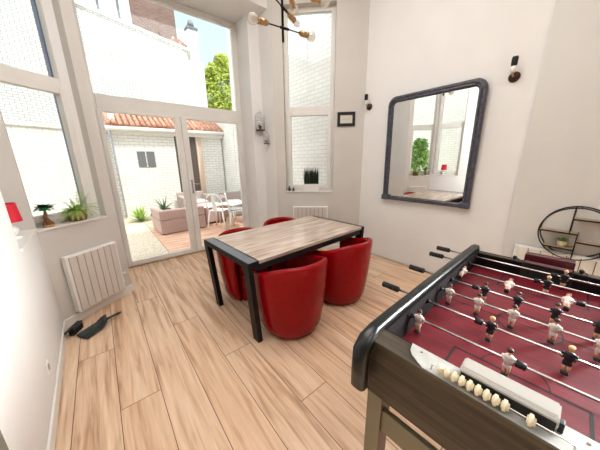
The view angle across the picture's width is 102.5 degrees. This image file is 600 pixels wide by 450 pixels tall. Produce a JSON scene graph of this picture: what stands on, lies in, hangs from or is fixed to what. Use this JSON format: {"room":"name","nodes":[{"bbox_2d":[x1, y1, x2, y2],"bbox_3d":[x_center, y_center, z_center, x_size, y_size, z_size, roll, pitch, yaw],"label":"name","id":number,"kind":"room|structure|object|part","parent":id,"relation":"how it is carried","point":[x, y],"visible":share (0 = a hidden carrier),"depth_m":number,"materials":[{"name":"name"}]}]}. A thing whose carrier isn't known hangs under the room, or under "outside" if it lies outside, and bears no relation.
{"room":"common room","nodes":[
{"label":"common room","id":0,"kind":"room"},
{"bbox_2d":[0,191,63,449],"bbox_3d":[-1.767,-0.874,1.049,0.220,4.200,1.716,-13,19,-39],"label":"wall","id":1,"kind":"structure","parent":0,"point":[31,320],"depth_m":1.32,"materials":[{"name":"white paint"}]},
{"bbox_2d":[0,430,8,449],"bbox_3d":[-1.182,0.209,0.638,0.244,2.300,0.054,-13,19,-39],"label":"trim","id":2,"kind":"structure","parent":1,"relation":"attached to","point":[3,446],"depth_m":0.88,"materials":[{"name":"grey"}]},
{"bbox_2d":[17,228,37,251],"bbox_3d":[-2.066,0.114,1.741,0.172,0.020,0.668,-13,19,-39],"label":"trim","id":3,"kind":"structure","parent":1,"relation":"attached to","point":[28,234],"depth_m":1.78,"materials":[{"name":"white paint"}]},
{"bbox_2d":[5,202,22,238],"bbox_3d":[-2.094,-0.026,1.732,0.139,0.256,0.139,-12,19,-38],"label":"table lamp","id":4,"kind":"object","parent":3,"relation":"on","point":[14,214],"visible":0.53,"depth_m":1.72,"materials":[{"name":"white ceramic"}]},
{"bbox_3d":[-2.094,-0.086,1.717,0.139,0.133,0.139,-12,19,-38],"label":"lamp shade","id":5,"kind":"part","parent":4,"relation":"part of","materials":[{"name":"red fabric"}]},
{"bbox_2d":[45,359,50,374],"bbox_3d":[-1.610,0.908,1.540,0.010,0.070,0.070,-13,19,-39],"label":"power socket","id":6,"kind":"object","parent":1,"relation":"attached to","point":[47,365],"visible":1,"depth_m":1.53,"materials":[{"name":"white plastic"}]},
{"bbox_2d":[46,321,66,449],"bbox_3d":[-1.647,1.097,1.640,0.014,0.085,1.695,-13,19,-39],"label":"baseboard","id":7,"kind":"structure","parent":1,"relation":"attached to","point":[51,440],"depth_m":1.55,"materials":[{"name":"white paint"}]},
{"bbox_2d":[0,0,130,320],"bbox_3d":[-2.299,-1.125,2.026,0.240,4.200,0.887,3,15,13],"label":"wall","id":8,"kind":"structure","parent":0,"point":[57,243],"depth_m":2.27,"materials":[{"name":"grey paint"}]},
{"bbox_2d":[0,0,93,227],"bbox_3d":[-2.345,-1.308,1.972,0.118,2.657,0.698,3,15,13],"label":"window","id":9,"kind":"structure","parent":8,"relation":"in","point":[11,75],"depth_m":2.22,"materials":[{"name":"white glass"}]},
{"bbox_3d":[-2.312,-0.635,2.143,0.068,1.196,0.632,3,15,13],"label":"sash","id":10,"kind":"part","parent":9,"relation":"part of","materials":[{"name":"white wood"}]},
{"bbox_2d":[37,215,107,232],"bbox_3d":[-2.239,-0.011,2.295,0.162,0.018,0.700,3,15,13],"label":"trim","id":11,"kind":"structure","parent":8,"relation":"attached to","point":[67,223],"depth_m":2.29,"materials":[{"name":"white paint"}]},
{"bbox_2d":[30,203,55,227],"bbox_3d":[-2.244,-0.090,2.128,0.202,0.221,0.201,-12,19,-38],"label":"bonsai tree","id":12,"kind":"object","parent":11,"relation":"on","point":[47,222],"visible":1,"depth_m":2.12,"materials":[{"name":"brown"}]},
{"bbox_2d":[48,192,103,221],"bbox_3d":[-2.136,-0.189,2.370,0.346,0.332,0.386,0,15,1],"label":"potted fern","id":13,"kind":"object","parent":11,"relation":"on","point":[76,212],"visible":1,"depth_m":2.33,"materials":[{"name":"green plant"}]},
{"bbox_2d":[66,209,87,220],"bbox_3d":[-2.204,-0.098,2.391,0.156,0.100,0.156,-12,19,-38],"label":"basket","id":14,"kind":"object","parent":11,"relation":"on","point":[80,211],"depth_m":2.34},
{"bbox_2d":[61,241,125,311],"bbox_3d":[-2.095,0.517,2.523,0.084,0.594,0.540,3,15,13],"label":"panel radiator","id":15,"kind":"object","parent":8,"relation":"attached to","point":[94,274],"visible":1,"depth_m":2.42,"materials":[{"name":"white metal"}]},
{"bbox_2d":[64,284,132,327],"bbox_3d":[-2.129,0.848,2.606,0.014,0.085,0.715,3,15,13],"label":"baseboard","id":16,"kind":"structure","parent":8,"relation":"attached to","point":[70,321],"depth_m":2.54,"materials":[{"name":"white paint"}]},
{"bbox_2d":[71,0,248,267],"bbox_3d":[-1.802,-1.294,3.716,2.040,3.655,0.156,-12,19,-38],"label":"door","id":17,"kind":"structure","parent":8,"relation":"in","point":[180,113],"depth_m":3.69,"materials":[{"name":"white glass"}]},
{"bbox_3d":[-1.686,-0.628,3.919,0.135,0.220,0.061,-12,19,-38],"label":"handle","id":18,"kind":"part","parent":17,"relation":"part of","materials":[{"name":"silver metal"}]},
{"bbox_2d":[145,0,266,25],"bbox_3d":[-1.623,-3.305,3.084,2.232,0.540,0.870,-12,19,-38],"label":"wall","id":19,"kind":"structure","parent":0,"point":[231,11],"depth_m":3.47,"materials":[{"name":"white paint"}]},
{"bbox_2d":[55,248,444,449],"bbox_3d":[0.515,1.395,0.802,6.500,0.120,8.420,-12,19,-38],"label":"floor","id":20,"kind":"structure","parent":0,"point":[177,368],"depth_m":1.77,"materials":[{"name":"brown wood"}]},
{"bbox_2d":[63,320,83,335],"bbox_3d":[-2.063,0.955,2.194,0.048,0.087,0.198,-4,15,-11],"label":"brush","id":21,"kind":"object","parent":20,"relation":"on","point":[77,326],"visible":0.99,"depth_m":2.20,"materials":[{"name":"black plastic"}]},
{"bbox_2d":[76,311,120,338],"bbox_3d":[-1.885,0.919,2.294,0.151,0.089,0.356,4,15,17],"label":"dustpan","id":22,"kind":"object","parent":20,"relation":"on","point":[101,322],"visible":1,"depth_m":2.26,"materials":[{"name":"black plastic"}]},
{"bbox_3d":[-1.852,0.898,2.396,0.028,0.036,0.137,4,15,17],"label":"handle","id":23,"kind":"part","parent":22,"relation":"part of","materials":[{"name":"black plastic"}]},
{"bbox_2d":[216,227,275,300],"bbox_3d":[-0.639,0.438,2.849,0.676,0.718,0.563,-12,19,-38],"label":"tub chair","id":24,"kind":"object","parent":20,"relation":"on","point":[232,273],"visible":0.37,"depth_m":2.59,"materials":[{"name":"red"}]},
{"bbox_3d":[-0.605,0.625,2.860,0.456,0.290,0.455,-12,19,-38],"label":"seat","id":25,"kind":"part","parent":24,"relation":"part of","materials":[{"name":"red leather"}]},
{"bbox_2d":[204,215,363,342],"bbox_3d":[-0.104,0.442,2.741,1.571,0.752,0.860,-14,20,-41],"label":"dining table","id":26,"kind":"object","parent":20,"relation":"on","point":[259,248],"visible":0.9,"depth_m":2.38,"materials":[{"name":"brown wood"}]},
{"bbox_3d":[-0.903,0.532,2.540,0.100,0.700,0.097,-14,20,-41],"label":"leg","id":27,"kind":"part","parent":26,"relation":"part of","materials":[{"name":"black metal"}]},
{"bbox_3d":[-0.386,0.669,1.995,0.100,0.700,0.097,-14,20,-41],"label":"leg","id":28,"kind":"part","parent":26,"relation":"part of","materials":[{"name":"black metal"}]},
{"bbox_3d":[0.696,0.402,2.955,0.100,0.700,0.097,-14,20,-41],"label":"leg","id":29,"kind":"part","parent":26,"relation":"part of","materials":[{"name":"black metal"}]},
{"bbox_2d":[263,217,309,269],"bbox_3d":[-0.195,0.288,3.395,0.676,0.718,0.563,-12,18,-36],"label":"tub chair","id":30,"kind":"object","parent":20,"relation":"on","point":[294,262],"visible":0.2,"depth_m":3.21,"materials":[{"name":"red leather"}]},
{"bbox_3d":[-0.163,0.476,3.404,0.456,0.290,0.455,-12,18,-36],"label":"seat","id":31,"kind":"part","parent":30,"relation":"part of","materials":[{"name":"red leather"}]},
{"bbox_2d":[253,253,327,339],"bbox_3d":[-0.057,0.608,2.174,0.676,0.718,0.563,-10,17,-30],"label":"tub chair","id":32,"kind":"object","parent":20,"relation":"on","point":[290,301],"visible":0.94,"depth_m":1.95,"materials":[{"name":"red leather"}]},
{"bbox_2d":[310,237,372,305],"bbox_3d":[0.479,0.473,2.661,0.676,0.718,0.563,-13,19,-40],"label":"tub chair","id":33,"kind":"object","parent":20,"relation":"on","point":[348,264],"visible":0.77,"depth_m":2.42,"materials":[{"name":"red leather"}]},
{"bbox_2d":[351,244,599,449],"bbox_3d":[0.989,0.756,1.106,1.448,0.950,1.185,-13,19,-40],"label":"table","id":34,"kind":"object","parent":20,"relation":"on","point":[490,351],"visible":1,"depth_m":0.86,"materials":[{"name":"brown wood"}]},
{"bbox_3d":[0.309,0.932,1.002,0.070,0.680,0.060,-13,19,-40],"label":"leg","id":35,"kind":"part","parent":34,"relation":"part of","materials":[{"name":"brown wood"}]},
{"bbox_3d":[0.737,0.360,1.292,1.448,0.228,0.055,-13,19,-40],"label":"rail","id":36,"kind":"part","parent":34,"relation":"part of","materials":[{"name":"black plastic"}]},
{"bbox_3d":[0.771,0.405,0.938,0.010,0.010,0.978,-13,19,-40],"label":"rod","id":37,"kind":"part","parent":34,"relation":"part of","materials":[{"name":"silver metal"}]},
{"bbox_3d":[0.480,0.442,0.606,0.005,0.021,0.288,-13,19,-40],"label":"score rod","id":38,"kind":"part","parent":34,"relation":"part of","materials":[{"name":"beige plastic"}]},
{"bbox_3d":[0.499,0.447,0.626,0.078,0.004,0.448,-13,19,-40],"label":"score plate","id":39,"kind":"part","parent":34,"relation":"part of","materials":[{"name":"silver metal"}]},
{"bbox_3d":[0.762,0.464,0.712,0.010,0.010,1.020,-13,19,-40],"label":"rod","id":40,"kind":"part","parent":34,"relation":"part of","materials":[{"name":"silver metal"}]},
{"bbox_3d":[1.007,0.349,1.140,0.010,0.010,0.980,-13,19,-40],"label":"rod","id":41,"kind":"part","parent":34,"relation":"part of","materials":[{"name":"silver metal"}]},
{"bbox_3d":[1.007,0.406,0.921,0.010,0.010,1.020,-13,19,-40],"label":"rod","id":42,"kind":"part","parent":34,"relation":"part of","materials":[{"name":"silver metal"}]},
{"bbox_3d":[1.245,0.291,1.346,0.010,0.010,0.985,-13,19,-40],"label":"rod","id":43,"kind":"part","parent":34,"relation":"part of","materials":[{"name":"silver metal"}]},
{"bbox_3d":[1.362,0.262,1.451,0.010,0.010,0.995,-13,19,-40],"label":"rod","id":44,"kind":"part","parent":34,"relation":"part of","materials":[{"name":"silver metal"}]},
{"bbox_3d":[1.247,0.349,1.125,0.010,0.010,1.020,-13,19,-40],"label":"rod","id":45,"kind":"part","parent":34,"relation":"part of","materials":[{"name":"silver metal"}]},
{"bbox_2d":[258,0,277,219],"bbox_3d":[-0.629,-1.735,4.260,0.205,4.200,0.965,-12,19,-38],"label":"wall","id":46,"kind":"structure","parent":0,"point":[264,32],"depth_m":3.92,"materials":[{"name":"white paint"}]},
{"bbox_2d":[235,13,266,227],"bbox_3d":[-0.849,-1.461,4.292,0.190,3.660,0.460,-12,19,-38],"label":"column","id":47,"kind":"structure","parent":46,"relation":"attached to","point":[247,37],"depth_m":4.05,"materials":[{"name":"white paint"}]},
{"bbox_2d":[255,110,264,130],"bbox_3d":[-0.665,-1.731,3.993,0.156,0.315,0.156,-12,19,-38],"label":"cage","id":48,"kind":"object","parent":46,"relation":"hanging from","point":[261,128],"visible":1,"depth_m":3.99,"materials":[{"name":"silver metal"}]},
{"bbox_2d":[264,133,269,143],"bbox_3d":[-0.557,-1.444,3.997,0.093,0.195,0.094,-12,19,-38],"label":"cage","id":49,"kind":"object","parent":46,"relation":"hanging from","point":[265,136],"visible":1,"depth_m":4.01,"materials":[{"name":"silver metal"}]},
{"bbox_2d":[270,0,369,243],"bbox_3d":[0.302,-1.645,3.874,1.393,4.200,0.220,1,15,6],"label":"wall","id":50,"kind":"structure","parent":0,"point":[352,16],"depth_m":3.71,"materials":[{"name":"grey paint"}]},
{"bbox_2d":[283,5,335,189],"bbox_3d":[0.150,-1.878,3.844,0.780,2.650,0.088,1,15,6],"label":"window","id":51,"kind":"structure","parent":50,"relation":"in","point":[328,111],"depth_m":3.82,"materials":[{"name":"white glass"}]},
{"bbox_3d":[0.158,-1.220,4.008,0.709,1.216,0.068,1,15,6],"label":"sash","id":52,"kind":"part","parent":51,"relation":"part of","materials":[{"name":"white wood"}]},
{"bbox_2d":[286,190,332,191],"bbox_3d":[0.159,-0.574,4.102,0.790,0.016,0.115,1,15,6],"label":"trim","id":53,"kind":"structure","parent":50,"relation":"attached to","point":[287,190],"depth_m":4.07,"materials":[{"name":"white paint"}]},
{"bbox_2d":[303,166,319,190],"bbox_3d":[0.184,-0.775,4.041,0.303,0.404,0.109,1,15,6],"label":"grass planter","id":54,"kind":"object","parent":53,"relation":"on","point":[311,181],"visible":1,"depth_m":4.03,"materials":[{"name":"white ceramic"}]},
{"bbox_3d":[0.192,-0.636,4.074,0.256,0.118,0.070,1,15,6],"label":"planter","id":55,"kind":"part","parent":54,"relation":"part of","materials":[{"name":"white ceramic"}]},
{"bbox_2d":[293,206,327,218],"bbox_3d":[0.177,-0.044,4.154,0.590,0.565,0.079,1,15,6],"label":"panel radiator","id":56,"kind":"object","parent":50,"relation":"attached to","point":[298,211],"visible":0.46,"depth_m":4.07,"materials":[{"name":"white metal"}]},
{"bbox_2d":[322,244,339,248],"bbox_3d":[0.313,0.374,4.286,1.385,0.085,0.014,1,15,6],"label":"baseboard","id":57,"kind":"structure","parent":50,"relation":"attached to","point":[332,246],"depth_m":4.25,"materials":[{"name":"white paint"}]},
{"bbox_2d":[337,112,354,126],"bbox_3d":[0.712,-1.630,3.711,0.270,0.205,0.021,1,15,6],"label":"picture frame","id":58,"kind":"object","parent":50,"relation":"attached to","point":[343,118],"visible":1,"depth_m":3.71,"materials":[{"name":"black"}]},
{"bbox_2d":[340,115,351,122],"bbox_3d":[0.712,-1.632,3.715,0.190,0.125,0.006,1,15,6],"label":"picture","id":59,"kind":"object","parent":58,"relation":"attached to","point":[343,118],"depth_m":3.71,"materials":[{"name":"beige paper"}]},
{"bbox_2d":[359,0,599,272],"bbox_3d":[3.179,-0.999,1.282,0.280,4.200,6.660,-12,19,-38],"label":"wall","id":60,"kind":"structure","parent":0,"point":[414,45],"depth_m":2.48,"materials":[{"name":"white paint"}]},
{"bbox_2d":[364,94,371,109],"bbox_3d":[0.991,-1.806,3.542,0.116,0.210,0.096,-12,19,-38],"label":"wall sconce","id":61,"kind":"object","parent":60,"relation":"attached to","point":[368,106],"visible":1,"depth_m":3.55,"materials":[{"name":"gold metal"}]},
{"bbox_3d":[1.025,-1.759,3.583,0.028,0.096,0.096,-12,19,-38],"label":"wall plate","id":62,"kind":"part","parent":61,"relation":"part of","materials":[{"name":"brown metal"}]},
{"bbox_2d":[381,78,488,208],"bbox_3d":[1.583,-0.957,3.038,0.084,1.376,1.127,-12,19,-38],"label":"wall mirror","id":63,"kind":"object","parent":60,"relation":"attached to","point":[433,137],"visible":1,"depth_m":2.95,"materials":[{"name":"grey wood"}]},
{"bbox_2d":[508,55,520,82],"bbox_3d":[2.045,-1.488,2.300,0.116,0.210,0.096,-12,19,-38],"label":"wall sconce","id":64,"kind":"object","parent":60,"relation":"attached to","point":[514,76],"visible":1,"depth_m":2.30,"materials":[{"name":"brown metal"}]},
{"bbox_3d":[2.080,-1.440,2.342,0.028,0.096,0.096,-12,19,-38],"label":"wall plate","id":65,"kind":"part","parent":64,"relation":"part of","materials":[{"name":"brown wood"}]},
{"bbox_3d":[2.019,-1.542,2.265,0.052,0.087,0.052,-12,19,-38],"label":"lamp shade","id":66,"kind":"part","parent":64,"relation":"part of","materials":[{"name":"black"}]},
{"bbox_2d":[512,244,599,275],"bbox_3d":[2.562,0.544,2.197,0.079,0.525,1.000,-12,19,-38],"label":"panel radiator","id":67,"kind":"object","parent":60,"relation":"attached to","point":[592,267],"visible":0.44,"depth_m":2.21,"materials":[{"name":"white metal"}]},
{"bbox_3d":[2.563,0.544,2.197,0.053,0.525,1.000,-12,19,-38],"label":"casing","id":68,"kind":"part","parent":67,"relation":"part of","materials":[{"name":"white metal"}]},
{"bbox_2d":[537,206,599,260],"bbox_3d":[2.461,0.073,2.152,0.130,0.475,0.475,-12,19,-38],"label":"round wall shelf","id":69,"kind":"object","parent":60,"relation":"attached to","point":[550,245],"visible":0.95,"depth_m":2.16,"materials":[{"name":"black metal"}]},
{"bbox_2d":[555,237,570,246],"bbox_3d":[2.426,0.147,2.224,0.135,0.105,0.118,-12,19,-38],"label":"potted succulent","id":70,"kind":"object","parent":69,"relation":"on","point":[562,242],"visible":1,"depth_m":2.21,"materials":[{"name":"green plant"}]},
{"bbox_2d":[557,240,567,246],"bbox_3d":[2.421,0.171,2.230,0.068,0.055,0.067,-12,19,-38],"label":"pot","id":71,"kind":"object","parent":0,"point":[561,243],"depth_m":2.21,"materials":[{"name":"beige ceramic"}]},
{"bbox_3d":[0.268,-2.832,-0.354,6.150,0.250,8.600,-12,19,-38],"label":"ceiling","id":72,"kind":"structure","parent":0,"visible":0},
{"bbox_2d":[256,0,320,42],"bbox_3d":[-0.147,-2.447,1.954,0.428,1.660,0.790,13,20,43],"label":"pendant lamp","id":73,"kind":"object","parent":72,"relation":"hanging from","point":[262,21],"visible":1,"depth_m":2.15,"materials":[{"name":"black metal"}]},
{"bbox_2d":[256,16,268,25],"bbox_3d":[-0.308,-1.692,2.009,0.098,0.055,0.052,-12,19,-38],"label":"socket","id":74,"kind":"object","parent":73,"relation":"attached to","point":[262,21],"depth_m":1.99,"materials":[{"name":"gold metal"}]},
{"bbox_3d":[-0.162,-2.428,1.961,0.021,1.620,0.021,-12,19,-38],"label":"stem","id":75,"kind":"part","parent":73,"relation":"part of","materials":[{"name":"black metal"}]},
{"bbox_3d":[-0.175,-1.874,2.039,0.022,0.039,0.330,7,17,28],"label":"arm","id":76,"kind":"part","parent":73,"relation":"part of","materials":[{"name":"black metal"}]},
{"bbox_3d":[-0.137,-1.746,2.140,0.380,0.037,0.022,-12,19,-38],"label":"arm","id":77,"kind":"part","parent":73,"relation":"part of","materials":[{"name":"black metal"}]},
{"bbox_2d":[287,12,295,22],"bbox_3d":[-0.078,-1.903,2.209,0.052,0.056,0.098,7,17,28],"label":"socket","id":78,"kind":"object","parent":73,"relation":"attached to","point":[292,18],"depth_m":2.19,"materials":[{"name":"gold metal"}]},
{"bbox_2d":[289,0,295,8],"bbox_3d":[-0.079,-2.120,2.291,0.052,0.065,0.102,4,15,16],"label":"socket","id":79,"kind":"object","parent":73,"relation":"attached to","point":[292,3],"depth_m":2.30,"materials":[{"name":"gold metal"}]},
{"bbox_2d":[299,30,308,38],"bbox_3d":[0.035,-1.800,2.272,0.098,0.055,0.052,-12,19,-38],"label":"socket","id":80,"kind":"object","parent":73,"relation":"attached to","point":[304,34],"depth_m":2.26,"materials":[{"name":"gold metal"}]},
{"label":"outside","id":81,"kind":"structure","parent":0,"visible":0},
{"bbox_2d":[123,214,168,260],"bbox_3d":[-4.401,-0.743,9.434,23.000,0.140,32.000,-12,19,-38],"label":"ground","id":82,"kind":"structure","parent":81,"point":[143,243],"depth_m":5.00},
{"bbox_2d":[4,120,124,216],"bbox_3d":[-6.447,-0.974,5.270,0.280,2.480,4.200,8,17,30],"label":"wall","id":83,"kind":"structure","parent":82,"relation":"on","point":[40,152],"depth_m":5.69,"materials":[{"name":"white brick"}]},
{"bbox_2d":[0,0,192,124],"bbox_3d":[-7.651,-3.747,7.943,0.300,6.510,9.500,8,17,30],"label":"wall","id":84,"kind":"structure","parent":82,"relation":"on","point":[123,60],"depth_m":8.37,"materials":[{"name":"white brick"}]},
{"bbox_2d":[74,0,188,50],"bbox_3d":[-7.679,-6.948,7.122,0.420,0.100,9.550,8,17,30],"label":"coping","id":85,"kind":"object","parent":84,"relation":"on","point":[77,2],"visible":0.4,"depth_m":8.87,"materials":[{"name":"white"}]},
{"bbox_2d":[78,0,176,38],"bbox_3d":[-10.428,-7.778,13.194,7.100,11.700,3.250,-12,19,-38],"label":"brick house","id":86,"kind":"structure","parent":82,"relation":"on","point":[159,20],"depth_m":12.43,"materials":[{"name":"brown"}]},
{"bbox_2d":[125,205,150,220],"bbox_3d":[-4.474,-0.341,6.681,0.820,0.487,0.985,5,16,20],"label":"bush","id":87,"kind":"object","parent":82,"relation":"on","point":[139,215],"visible":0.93,"depth_m":6.68,"materials":[{"name":"green plant"}]},
{"bbox_2d":[149,197,173,209],"bbox_3d":[-3.898,-0.523,6.936,0.763,0.695,0.677,-2,15,-4],"label":"agave","id":88,"kind":"object","parent":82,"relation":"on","point":[162,207],"visible":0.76,"depth_m":6.89,"materials":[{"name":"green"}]},
{"bbox_2d":[102,112,225,218],"bbox_3d":[-4.446,-2.366,8.168,3.257,3.645,2.224,-12,19,-38],"label":"outbuilding","id":89,"kind":"structure","parent":82,"relation":"on","point":[144,148],"depth_m":7.26,"materials":[{"name":"white brick"}]},
{"bbox_2d":[136,151,146,166],"bbox_3d":[-4.573,-1.902,6.974,0.200,0.440,0.026,-12,19,-38],"label":"shutter","id":90,"kind":"object","parent":89,"relation":"hanging from","point":[141,156],"depth_m":6.96,"materials":[{"name":"grey"}]},
{"bbox_2d":[146,151,155,166],"bbox_3d":[-4.392,-1.942,7.117,0.200,0.440,0.026,-12,19,-38],"label":"shutter","id":91,"kind":"object","parent":89,"relation":"hanging from","point":[150,155],"depth_m":7.11,"materials":[{"name":"grey wood"}]},
{"bbox_3d":[-3.642,-1.664,7.908,0.640,2.360,0.060,-12,19,-38],"label":"shed door","id":92,"kind":"part","parent":89,"relation":"part of","materials":[{"name":"grey"}]},
{"bbox_3d":[-3.292,-1.701,8.109,0.160,2.360,0.030,-12,19,-38],"label":"door frame","id":93,"kind":"part","parent":89,"relation":"part of","materials":[{"name":"beige"}]},
{"bbox_2d":[168,38,188,59],"bbox_3d":[-6.047,-5.355,12.714,1.250,7.150,1.650,-12,19,-38],"label":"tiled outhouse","id":94,"kind":"structure","parent":82,"relation":"on","point":[176,40],"depth_m":11.17,"materials":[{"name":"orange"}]},
{"bbox_2d":[144,215,242,252],"bbox_3d":[-2.196,-0.005,6.203,2.700,0.025,3.183,-12,19,-38],"label":"deck","id":95,"kind":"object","parent":82,"relation":"on","point":[176,241],"visible":0.42,"depth_m":5.38,"materials":[{"name":"brown wood"}]},
{"bbox_2d":[150,204,205,234],"bbox_3d":[-2.920,-0.184,5.809,0.980,0.540,0.800,-14,20,-40],"label":"planter","id":96,"kind":"object","parent":95,"relation":"on","point":[165,222],"visible":0.74,"depth_m":5.42,"materials":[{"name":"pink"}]},
{"bbox_3d":[-3.280,-0.274,5.539,0.130,0.220,0.670,-14,20,-40],"label":"armrest","id":97,"kind":"part","parent":96,"relation":"part of","materials":[{"name":"pink wicker"}]},
{"bbox_3d":[-2.697,-0.279,5.528,0.980,0.220,0.130,-14,20,-40],"label":"backrest","id":98,"kind":"part","parent":96,"relation":"part of","materials":[{"name":"pink wicker"}]},
{"bbox_2d":[199,202,226,224],"bbox_3d":[-2.397,-0.326,6.498,0.680,0.450,0.600,14,20,43],"label":"coffee table","id":99,"kind":"object","parent":95,"relation":"on","point":[212,214],"visible":0.49,"depth_m":6.26,"materials":[{"name":"grey"}]},
{"bbox_2d":[205,194,233,229],"bbox_3d":[-1.937,-0.349,5.755,0.464,0.866,0.506,2,15,9],"label":"garden chair","id":100,"kind":"object","parent":95,"relation":"on","point":[214,206],"visible":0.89,"depth_m":5.58,"materials":[{"name":"white"}]},
{"bbox_3d":[-1.969,-0.512,5.513,0.427,0.427,0.118,2,15,9],"label":"backrest","id":101,"kind":"part","parent":100,"relation":"part of","materials":[{"name":"white paint"}]},
{"bbox_3d":[-1.934,-0.366,5.772,0.360,0.015,0.360,2,15,9],"label":"seat","id":102,"kind":"part","parent":100,"relation":"part of","materials":[{"name":"white paint"}]},
{"bbox_2d":[217,200,241,224],"bbox_3d":[-1.740,-0.341,6.383,0.560,0.520,0.660,7,17,27],"label":"garden table","id":103,"kind":"object","parent":95,"relation":"on","point":[232,203],"visible":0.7,"depth_m":6.18,"materials":[{"name":"white"}]},
{"bbox_2d":[219,191,242,215],"bbox_3d":[-2.044,-0.671,7.378,0.750,0.660,0.750,-7,16,-21],"label":"rattan armchair","id":104,"kind":"object","parent":95,"relation":"on","point":[231,195],"visible":0.28,"depth_m":7.47,"materials":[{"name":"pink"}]},
{"bbox_3d":[-2.308,-0.739,7.176,0.130,0.260,0.620,-7,16,-21],"label":"armrest","id":105,"kind":"part","parent":104,"relation":"part of","materials":[{"name":"grey wicker"}]},
{"bbox_3d":[-2.163,-0.897,7.615,0.750,0.340,0.130,-7,16,-21],"label":"backrest","id":106,"kind":"part","parent":104,"relation":"part of","materials":[{"name":"grey wicker"}]},
{"bbox_2d":[224,193,241,228],"bbox_3d":[-1.509,-0.352,5.746,0.506,0.866,0.464,-5,15,-17],"label":"garden chair","id":107,"kind":"object","parent":95,"relation":"on","point":[230,209],"visible":0.6,"depth_m":5.58,"materials":[{"name":"white"}]},
{"bbox_3d":[-1.696,-0.547,5.631,0.118,0.427,0.427,-5,15,-17],"label":"backrest","id":108,"kind":"part","parent":107,"relation":"part of","materials":[{"name":"white paint"}]},
{"bbox_2d":[176,190,210,207],"bbox_3d":[-3.323,-0.703,7.660,0.880,0.660,0.780,-12,19,-38],"label":"rattan armchair","id":109,"kind":"object","parent":82,"relation":"on","point":[200,195],"visible":0.45,"depth_m":7.56,"materials":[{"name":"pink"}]},
{"bbox_3d":[-3.573,-0.743,7.351,0.130,0.260,0.650,-12,19,-38],"label":"armrest","id":110,"kind":"part","parent":109,"relation":"part of","materials":[{"name":"grey wicker"}]},
{"bbox_3d":[-3.532,-0.919,7.862,0.880,0.340,0.130,-12,19,-38],"label":"backrest","id":111,"kind":"part","parent":109,"relation":"part of","materials":[{"name":"grey wicker"}]},
{"bbox_2d":[196,198,208,203],"bbox_3d":[-3.283,-0.729,7.601,0.600,0.100,0.630,-12,19,-38],"label":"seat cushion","id":112,"kind":"object","parent":109,"relation":"on","point":[199,200],"depth_m":7.53,"materials":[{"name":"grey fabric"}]},
{"bbox_3d":[-2.994,-0.871,7.810,0.130,0.260,0.650,-12,19,-38],"label":"armrest","id":113,"kind":"part","parent":109,"relation":"part of","materials":[{"name":"grey wicker"}]},
{"bbox_2d":[188,60,207,107],"bbox_3d":[-5.027,-4.747,12.298,0.693,6.160,0.600,-12,19,-38],"label":"wall pier","id":114,"kind":"structure","parent":82,"relation":"on","point":[197,75],"depth_m":11.53,"materials":[{"name":"white paint"}]},
{"bbox_2d":[184,20,199,61],"bbox_3d":[-5.034,-8.485,11.255,0.520,1.720,0.460,-12,19,-38],"label":"chimney","id":115,"kind":"object","parent":114,"relation":"on","point":[191,35],"visible":0.92,"depth_m":11.11,"materials":[{"name":"white"}]},
{"bbox_2d":[184,20,197,30],"bbox_3d":[-5.036,-9.135,11.075,0.480,0.370,0.440,-12,19,-38],"label":"pot","id":116,"kind":"object","parent":115,"relation":"on","point":[190,26],"depth_m":10.94,"materials":[{"name":"grey"}]},
{"bbox_2d":[204,52,231,110],"bbox_3d":[-5.213,-7.161,16.702,4.628,8.600,2.535,-14,20,-42],"label":"leafy tree","id":117,"kind":"object","parent":82,"relation":"on","point":[218,69],"visible":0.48,"depth_m":15.76,"materials":[{"name":"green plant"}]},
{"bbox_2d":[215,122,238,190],"bbox_3d":[-3.664,-2.540,9.938,0.330,3.060,5.300,-12,19,-38],"label":"wall","id":118,"kind":"structure","parent":82,"relation":"on","point":[228,140],"depth_m":8.12,"materials":[{"name":"white brick"}]},
{"bbox_2d":[226,13,331,190],"bbox_3d":[-0.497,-3.435,5.722,0.290,6.860,4.700,-12,19,-38],"label":"wall","id":119,"kind":"structure","parent":82,"relation":"on","point":[310,58],"depth_m":4.88,"materials":[{"name":"white brick"}]}
]}

